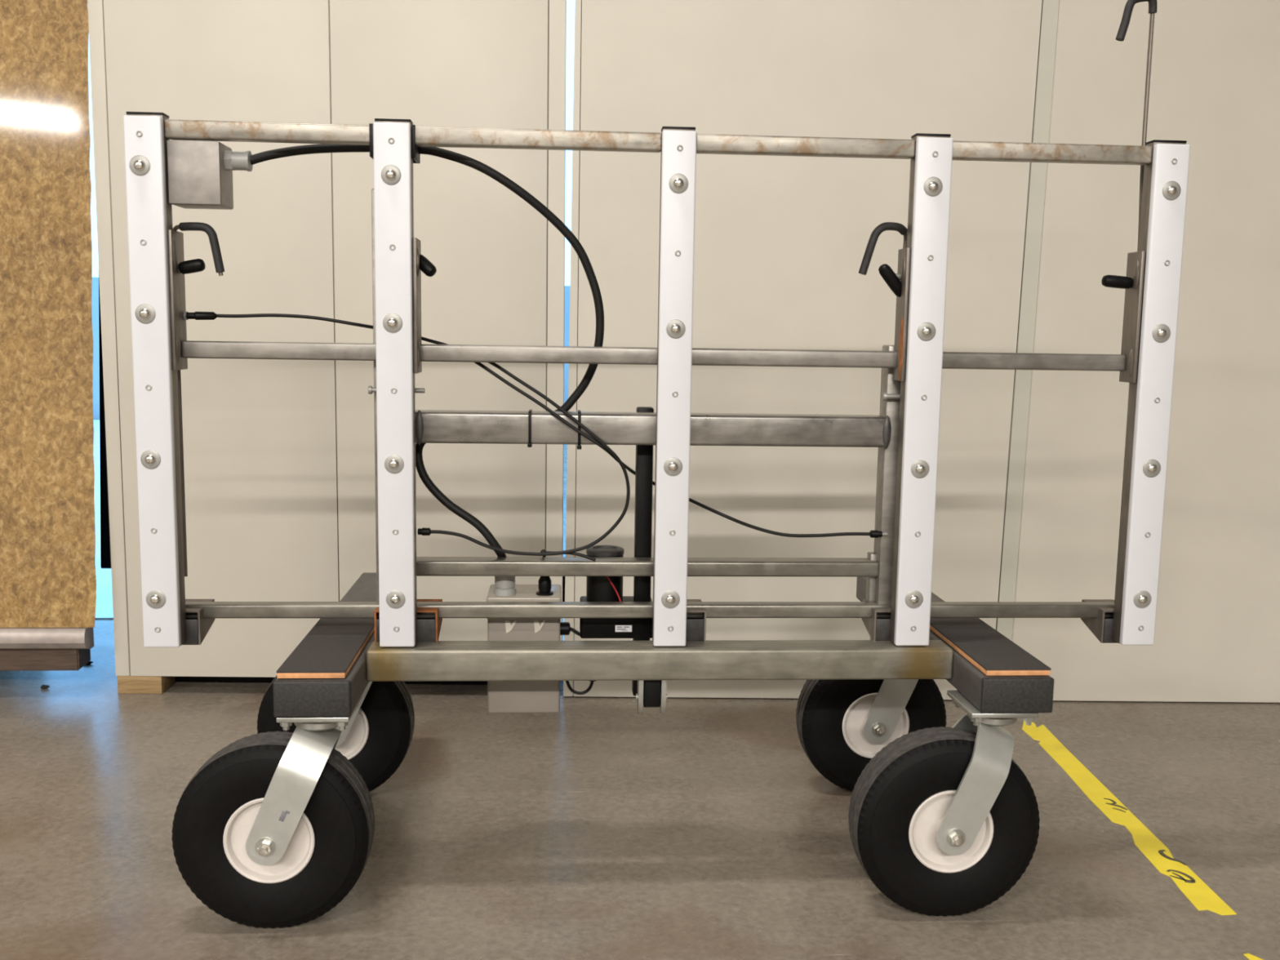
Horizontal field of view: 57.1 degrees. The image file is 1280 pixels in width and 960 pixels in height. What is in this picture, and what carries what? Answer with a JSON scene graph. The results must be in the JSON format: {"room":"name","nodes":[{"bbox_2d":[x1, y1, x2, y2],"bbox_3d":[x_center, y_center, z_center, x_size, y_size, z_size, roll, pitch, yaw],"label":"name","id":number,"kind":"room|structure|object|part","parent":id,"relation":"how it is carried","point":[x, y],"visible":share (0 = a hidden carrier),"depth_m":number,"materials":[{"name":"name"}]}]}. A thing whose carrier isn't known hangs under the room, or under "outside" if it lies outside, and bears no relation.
{"room":"workshop","nodes":[
{"label":"workshop","id":0,"kind":"room"},
{"bbox_2d":[93,419,113,619],"bbox_3d":[-3.220,-0.051,6.914,4.500,0.024,7.180,0,7,-4],"label":"apron","id":1,"kind":"object","parent":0,"point":[104,608],"depth_m":4.13,"materials":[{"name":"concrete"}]},
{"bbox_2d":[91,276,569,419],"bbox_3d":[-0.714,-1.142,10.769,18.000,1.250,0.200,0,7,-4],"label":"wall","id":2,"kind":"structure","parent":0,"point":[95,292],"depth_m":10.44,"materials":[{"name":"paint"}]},
{"bbox_2d":[0,444,1279,959],"bbox_3d":[-0.097,0.801,1.360,26.000,0.200,29.000,0,7,-4],"label":"floor","id":3,"kind":"structure","parent":0,"point":[593,828],"depth_m":2.02,"materials":[{"name":"concrete"}]},
{"bbox_2d":[40,684,49,688],"bbox_3d":[-1.413,0.491,2.794,0.020,0.010,0.014,-2,8,-22],"label":"chip","id":4,"kind":"object","parent":3,"relation":"on","point":[42,686],"visible":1,"depth_m":2.79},
{"bbox_2d":[0,0,96,671],"bbox_3d":[-1.829,-0.580,2.618,1.193,2.165,0.197,0,7,-4],"label":"board","id":5,"kind":"object","parent":3,"relation":"on","point":[48,576],"visible":0.99,"depth_m":2.65,"materials":[{"name":"brown wood"}]},
{"bbox_2d":[117,675,175,693],"bbox_3d":[-1.177,0.476,2.807,0.104,0.043,0.088,1,7,-1],"label":"wooden block","id":6,"kind":"object","parent":3,"relation":"on","point":[130,684],"visible":0.71,"depth_m":2.76,"materials":[{"name":"brown wood"}]},
{"bbox_2d":[87,0,566,684],"bbox_3d":[-0.694,-0.576,2.788,1.044,2.150,0.300,1,7,-1],"label":"tall cabinet","id":7,"kind":"object","parent":3,"relation":"on","point":[279,454],"visible":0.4,"depth_m":2.65,"materials":[{"name":"beige paint"}]},
{"bbox_3d":[-0.934,-0.583,2.640,0.489,2.106,0.020,1,7,-1],"label":"door","id":8,"kind":"part","parent":7,"relation":"part of","materials":[{"name":"beige paint"}]},
{"bbox_3d":[-0.449,-0.577,2.652,0.478,2.106,0.020,1,7,-1],"label":"door","id":9,"kind":"part","parent":7,"relation":"part of","materials":[{"name":"beige paint"}]},
{"bbox_2d":[123,0,1190,928],"bbox_3d":[0.026,-0.078,1.983,1.555,1.389,0.758,0,7,-4],"label":"cart","id":10,"kind":"object","parent":3,"relation":"on","point":[275,828],"visible":1,"depth_m":1.77,"materials":[{"name":"metal"}]},
{"bbox_2d":[128,155,150,175],"bbox_3d":[-0.707,-0.445,1.663,0.028,0.028,0.002,0,7,-4],"label":"washer","id":11,"kind":"object","parent":10,"relation":"in","point":[139,165],"depth_m":1.66,"materials":[{"name":"metal"}]},
{"bbox_2d":[134,303,155,324],"bbox_3d":[-0.711,-0.239,1.690,0.028,0.028,0.002,0,7,-4],"label":"washer","id":12,"kind":"object","parent":10,"relation":"in","point":[144,313],"depth_m":1.69,"materials":[{"name":"metal"}]},
{"bbox_2d":[140,449,160,469],"bbox_3d":[-0.714,-0.030,1.716,0.028,0.028,0.002,0,7,-4],"label":"washer","id":13,"kind":"object","parent":10,"relation":"in","point":[149,459],"depth_m":1.72,"materials":[{"name":"metal"}]},
{"bbox_2d":[146,590,165,608],"bbox_3d":[-0.717,0.177,1.743,0.028,0.028,0.002,0,7,-4],"label":"washer","id":14,"kind":"object","parent":10,"relation":"in","point":[155,599],"depth_m":1.74,"materials":[{"name":"metal"}]},
{"bbox_3d":[-0.709,-0.137,1.730,0.051,0.774,0.027,0,7,-4],"label":"post","id":15,"kind":"part","parent":10,"relation":"part of","materials":[{"name":"white metal"}]},
{"bbox_3d":[-0.697,0.232,1.792,0.047,0.040,0.004,0,7,-4],"label":"plate","id":16,"kind":"part","parent":10,"relation":"part of","materials":[{"name":"grey metal"}]},
{"bbox_3d":[-0.656,-0.313,1.723,0.038,0.023,0.019,1,7,3],"label":"clamp lever","id":17,"kind":"part","parent":10,"relation":"part of","materials":[{"name":"black plastic"}]},
{"bbox_3d":[-0.640,-0.441,1.688,0.073,0.088,0.004,0,7,-4],"label":"box lid","id":18,"kind":"part","parent":10,"relation":"part of","materials":[{"name":"metal"}]},
{"bbox_3d":[-0.660,-0.113,1.767,0.083,0.531,0.016,3,7,13],"label":"hook rod","id":19,"kind":"part","parent":10,"relation":"part of","materials":[{"name":"brown metal"}]},
{"bbox_3d":[-0.699,0.220,1.830,0.052,0.054,0.078,0,7,-4],"label":"support arm","id":20,"kind":"part","parent":10,"relation":"part of","materials":[{"name":"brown metal"}]},
{"bbox_2d":[254,837,275,857],"bbox_3d":[-0.527,0.516,1.654,0.028,0.028,0.002,0,7,-4],"label":"bolt","id":21,"kind":"object","parent":10,"relation":"in","point":[264,846],"depth_m":1.65,"materials":[{"name":"metal"}]},
{"bbox_3d":[-0.530,-0.501,1.695,0.297,0.026,0.025,0,7,-4],"label":"rail","id":22,"kind":"part","parent":10,"relation":"part of","materials":[{"name":"metal"}]},
{"bbox_3d":[-0.461,0.329,1.700,0.100,0.007,0.113,0,7,-4],"label":"mount plate","id":23,"kind":"part","parent":10,"relation":"part of","materials":[{"name":"metal"}]},
{"bbox_2d":[381,164,400,185],"bbox_3d":[-0.357,-0.438,1.688,0.028,0.028,0.002,0,7,-4],"label":"washer","id":24,"kind":"object","parent":10,"relation":"in","point":[390,174],"depth_m":1.69,"materials":[{"name":"metal"}]},
{"bbox_2d":[382,313,402,333],"bbox_3d":[-0.360,-0.229,1.714,0.028,0.028,0.002,0,7,-4],"label":"washer","id":25,"kind":"object","parent":10,"relation":"in","point":[392,322],"depth_m":1.71,"materials":[{"name":"metal"}]},
{"bbox_2d":[384,454,404,473],"bbox_3d":[-0.364,-0.024,1.740,0.028,0.028,0.002,0,7,-4],"label":"washer","id":26,"kind":"object","parent":10,"relation":"in","point":[393,464],"depth_m":1.74,"materials":[{"name":"metal"}]},
{"bbox_2d":[386,590,404,608],"bbox_3d":[-0.367,0.179,1.766,0.028,0.028,0.002,0,7,-4],"label":"washer","id":27,"kind":"object","parent":10,"relation":"in","point":[395,599],"depth_m":1.76,"materials":[{"name":"metal"}]},
{"bbox_3d":[-0.362,-0.134,1.753,0.051,0.774,0.027,0,7,-4],"label":"post","id":28,"kind":"part","parent":10,"relation":"part of","materials":[{"name":"white metal"}]},
{"bbox_3d":[-0.361,0.234,1.815,0.090,0.040,0.004,0,7,-4],"label":"plate","id":29,"kind":"part","parent":10,"relation":"part of","materials":[{"name":"grey metal"}]},
{"bbox_3d":[-0.363,0.223,1.853,0.096,0.054,0.078,0,7,-4],"label":"support arm","id":30,"kind":"part","parent":10,"relation":"part of"},
{"bbox_3d":[-0.319,-0.318,1.745,0.037,0.033,0.019,5,8,27],"label":"clamp lever","id":31,"kind":"part","parent":10,"relation":"part of","materials":[{"name":"black plastic"}]},
{"bbox_3d":[-0.189,0.199,1.928,0.120,0.038,0.098,0,7,-4],"label":"enclosure lid","id":32,"kind":"part","parent":10,"relation":"part of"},
{"bbox_3d":[-0.150,-0.498,1.720,0.364,0.026,0.025,0,7,-4],"label":"rail","id":33,"kind":"part","parent":10,"relation":"part of","materials":[{"name":"metal"}]},
{"bbox_3d":[-0.058,0.158,1.932,0.060,0.083,0.060,0,7,-4],"label":"motor","id":34,"kind":"part","parent":10,"relation":"part of","materials":[{"name":"black plastic"}]},
{"bbox_3d":[-0.027,0.241,1.912,0.027,0.011,0.001,0,7,-4],"label":"label plate","id":35,"kind":"part","parent":10,"relation":"part of","materials":[{"name":"white paper"}]},
{"bbox_3d":[0.000,0.334,1.835,0.007,0.063,0.034,0,7,-4],"label":"clevis plate","id":36,"kind":"part","parent":10,"relation":"part of","materials":[{"name":"metal"}]},
{"bbox_3d":[0.034,0.207,1.870,1.490,0.022,0.025,0,7,-4],"label":"rail","id":37,"kind":"part","parent":10,"relation":"part of","materials":[{"name":"metal"}]},
{"bbox_3d":[0.039,-0.189,1.800,1.440,0.026,0.025,0,7,-4],"label":"rail","id":38,"kind":"part","parent":10,"relation":"part of","materials":[{"name":"metal"}]},
{"bbox_3d":[0.036,0.334,1.837,0.007,0.063,0.034,0,7,-4],"label":"clevis plate","id":39,"kind":"part","parent":10,"relation":"part of","materials":[{"name":"metal"}]},
{"bbox_2d":[661,590,679,608],"bbox_3d":[0.047,0.182,1.794,0.028,0.028,0.002,0,7,-4],"label":"bolt","id":40,"kind":"object","parent":10,"relation":"in","point":[669,598],"depth_m":1.79,"materials":[{"name":"metal"}]},
{"bbox_2d":[663,457,682,475],"bbox_3d":[0.050,-0.020,1.768,0.028,0.028,0.002,0,7,-4],"label":"bolt","id":41,"kind":"object","parent":10,"relation":"in","point":[673,466],"depth_m":1.77,"materials":[{"name":"metal"}]},
{"bbox_3d":[0.050,-0.131,1.781,0.048,0.774,0.027,0,7,-4],"label":"post","id":42,"kind":"part","parent":10,"relation":"part of","materials":[{"name":"white metal"}]},
{"bbox_2d":[666,319,685,338],"bbox_3d":[0.053,-0.224,1.742,0.028,0.028,0.002,0,7,-4],"label":"washer","id":43,"kind":"object","parent":10,"relation":"in","point":[675,328],"depth_m":1.74,"materials":[{"name":"metal"}]},
{"bbox_2d":[668,173,688,193],"bbox_3d":[0.056,-0.432,1.716,0.028,0.028,0.002,0,7,-4],"label":"washer","id":44,"kind":"object","parent":10,"relation":"in","point":[677,182],"depth_m":1.71,"materials":[{"name":"metal"}]},
{"bbox_3d":[0.077,0.237,1.844,0.048,0.040,0.004,0,7,-4],"label":"plate","id":45,"kind":"part","parent":10,"relation":"part of","materials":[{"name":"grey metal"}]},
{"bbox_3d":[0.074,0.226,1.882,0.054,0.054,0.078,0,7,-4],"label":"support arm","id":46,"kind":"part","parent":10,"relation":"part of","materials":[{"name":"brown metal"}]},
{"bbox_3d":[0.244,-0.495,1.747,0.329,0.026,0.025,0,7,-4],"label":"rail","id":47,"kind":"part","parent":10,"relation":"part of","materials":[{"name":"metal"}]},
{"bbox_3d":[0.376,0.175,1.913,0.012,0.115,0.022,0,7,-4],"label":"mast plate","id":48,"kind":"part","parent":10,"relation":"part of","materials":[{"name":"metal"}]},
{"bbox_3d":[0.395,0.228,1.904,0.054,0.054,0.078,0,7,-4],"label":"support arm","id":49,"kind":"part","parent":10,"relation":"part of","materials":[{"name":"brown metal"}]},
{"bbox_2d":[871,722,886,737],"bbox_3d":[0.444,0.464,2.187,0.028,0.028,0.002,0,7,-4],"label":"bolt","id":50,"kind":"object","parent":10,"relation":"in","point":[877,729],"depth_m":2.18,"materials":[{"name":"metal"}]},
{"bbox_3d":[0.398,0.239,1.866,0.048,0.040,0.004,0,7,-4],"label":"plate","id":51,"kind":"part","parent":10,"relation":"part of","materials":[{"name":"grey metal"}]},
{"bbox_3d":[0.384,-0.304,1.791,0.047,0.049,0.019,-2,8,-21],"label":"clamp lever","id":52,"kind":"part","parent":10,"relation":"part of","materials":[{"name":"black plastic"}]},
{"bbox_3d":[0.376,-0.270,1.815,0.081,0.244,0.018,-2,8,-22],"label":"hook rod","id":53,"kind":"part","parent":10,"relation":"part of","materials":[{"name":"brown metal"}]},
{"bbox_2d":[905,590,923,608],"bbox_3d":[0.424,0.184,1.819,0.028,0.028,0.002,0,7,-4],"label":"bolt","id":54,"kind":"object","parent":10,"relation":"in","point":[913,598],"depth_m":1.82,"materials":[{"name":"metal"}]},
{"bbox_3d":[0.428,-0.128,1.806,0.052,0.774,0.027,0,7,-4],"label":"post","id":55,"kind":"part","parent":10,"relation":"part of","materials":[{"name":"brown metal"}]},
{"bbox_2d":[911,459,928,478],"bbox_3d":[0.427,-0.017,1.794,0.028,0.028,0.002,0,7,-4],"label":"bolt","id":56,"kind":"object","parent":10,"relation":"in","point":[919,468],"depth_m":1.79,"materials":[{"name":"metal"}]},
{"bbox_2d":[916,321,935,341],"bbox_3d":[0.430,-0.223,1.767,0.028,0.028,0.002,0,7,-4],"label":"washer","id":57,"kind":"object","parent":10,"relation":"in","point":[926,331],"depth_m":1.77,"materials":[{"name":"metal"}]},
{"bbox_2d":[923,176,942,196],"bbox_3d":[0.434,-0.434,1.740,0.028,0.028,0.002,0,7,-4],"label":"washer","id":58,"kind":"object","parent":10,"relation":"in","point":[932,185],"depth_m":1.74,"materials":[{"name":"metal"}]},
{"bbox_2d":[946,828,965,847],"bbox_3d":[0.462,0.523,1.721,0.028,0.028,0.002,0,7,-4],"label":"bolt","id":59,"kind":"object","parent":10,"relation":"in","point":[955,837],"depth_m":1.72,"materials":[{"name":"metal"}]},
{"bbox_3d":[0.528,0.336,1.766,0.100,0.007,0.113,0,7,-4],"label":"mount plate","id":60,"kind":"part","parent":10,"relation":"part of","materials":[{"name":"metal"}]},
{"bbox_3d":[0.615,-0.492,1.772,0.312,0.026,0.025,0,7,-4],"label":"rail","id":61,"kind":"part","parent":10,"relation":"part of","materials":[{"name":"metal"}]},
{"bbox_3d":[0.766,0.231,1.928,0.054,0.054,0.078,0,7,-4],"label":"support arm","id":62,"kind":"part","parent":10,"relation":"part of","materials":[{"name":"grey metal"}]},
{"bbox_3d":[0.768,0.242,1.891,0.048,0.040,0.004,0,7,-4],"label":"plate","id":63,"kind":"part","parent":10,"relation":"part of","materials":[{"name":"grey metal"}]},
{"bbox_3d":[0.737,-0.306,1.816,0.050,0.021,0.019,0,7,-9],"label":"clamp lever","id":64,"kind":"part","parent":10,"relation":"part of","materials":[{"name":"black plastic"}]},
{"bbox_3d":[0.757,-0.428,1.831,0.066,0.626,0.009,-1,7,-13],"label":"hook rod","id":65,"kind":"part","parent":10,"relation":"part of","materials":[{"name":"grey metal"}]},
{"bbox_2d":[1133,590,1151,608],"bbox_3d":[0.787,0.187,1.844,0.028,0.028,0.002,0,7,-4],"label":"bolt","id":66,"kind":"object","parent":10,"relation":"in","point":[1142,598],"depth_m":1.84,"materials":[{"name":"metal"}]},
{"bbox_3d":[0.790,-0.126,1.830,0.051,0.774,0.027,0,7,-4],"label":"post","id":67,"kind":"part","parent":10,"relation":"part of","materials":[{"name":"white metal"}]},
{"bbox_2d":[1142,458,1160,477],"bbox_3d":[0.791,-0.018,1.817,0.028,0.028,0.002,0,7,-4],"label":"bolt","id":68,"kind":"object","parent":10,"relation":"in","point":[1151,467],"depth_m":1.82,"materials":[{"name":"metal"}]},
{"bbox_2d":[1151,324,1170,342],"bbox_3d":[0.794,-0.223,1.791,0.028,0.028,0.002,0,7,-4],"label":"washer","id":69,"kind":"object","parent":10,"relation":"in","point":[1161,333],"depth_m":1.79,"materials":[{"name":"metal"}]},
{"bbox_2d":[1162,181,1181,199],"bbox_3d":[0.797,-0.434,1.764,0.028,0.028,0.002,0,7,-4],"label":"washer","id":70,"kind":"object","parent":10,"relation":"in","point":[1171,190],"depth_m":1.76,"materials":[{"name":"metal"}]},
{"bbox_2d":[563,0,1279,702],"bbox_3d":[1.027,-0.555,2.828,2.392,2.147,0.300,1,7,-1],"label":"wall panel","id":71,"kind":"object","parent":3,"relation":"on","point":[1030,465],"visible":0.56,"depth_m":2.69,"materials":[{"name":"beige paint"}]},
{"bbox_3d":[0.376,-0.546,2.673,1.033,2.147,0.020,1,7,-1],"label":"door","id":72,"kind":"part","parent":71,"relation":"part of","materials":[{"name":"beige paint"}]},
{"bbox_3d":[1.561,-0.531,2.701,1.329,2.147,0.019,1,7,-1],"label":"door","id":73,"kind":"part","parent":71,"relation":"part of","materials":[{"name":"beige paint"}]},
{"bbox_2d":[1022,720,1236,915],"bbox_3d":[0.879,0.603,2.236,0.059,0.001,0.907,1,7,0],"label":"tape","id":74,"kind":"object","parent":3,"relation":"on","point":[1199,894],"visible":0.99,"depth_m":2.11,"materials":[{"name":"yellow plastic"}]},
{"bbox_2d":[1243,953,1262,959],"bbox_3d":[0.874,0.679,1.642,0.023,0.001,0.069,0,7,-8],"label":"tape","id":75,"kind":"object","parent":3,"relation":"on","point":[1250,957],"visible":1,"depth_m":1.67,"materials":[{"name":"yellow plastic"}]},
{"bbox_3d":[-0.193,-2.046,3.109,26.000,5.000,0.200,0,7,-4],"label":"wall","id":76,"kind":"structure","parent":0,"visible":0},
{"bbox_2d":[98,280,111,568],"bbox_3d":[-0.832,-1.169,3.048,1.202,2.843,0.040,0,7,-4],"label":"door","id":77,"kind":"structure","parent":76,"relation":"in","point":[105,554],"depth_m":3.14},
{"bbox_2d":[562,576,564,601],"bbox_3d":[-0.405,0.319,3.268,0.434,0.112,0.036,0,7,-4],"label":"door frame","id":78,"kind":"structure","parent":76,"relation":"attached to","point":[563,577],"depth_m":3.26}
]}

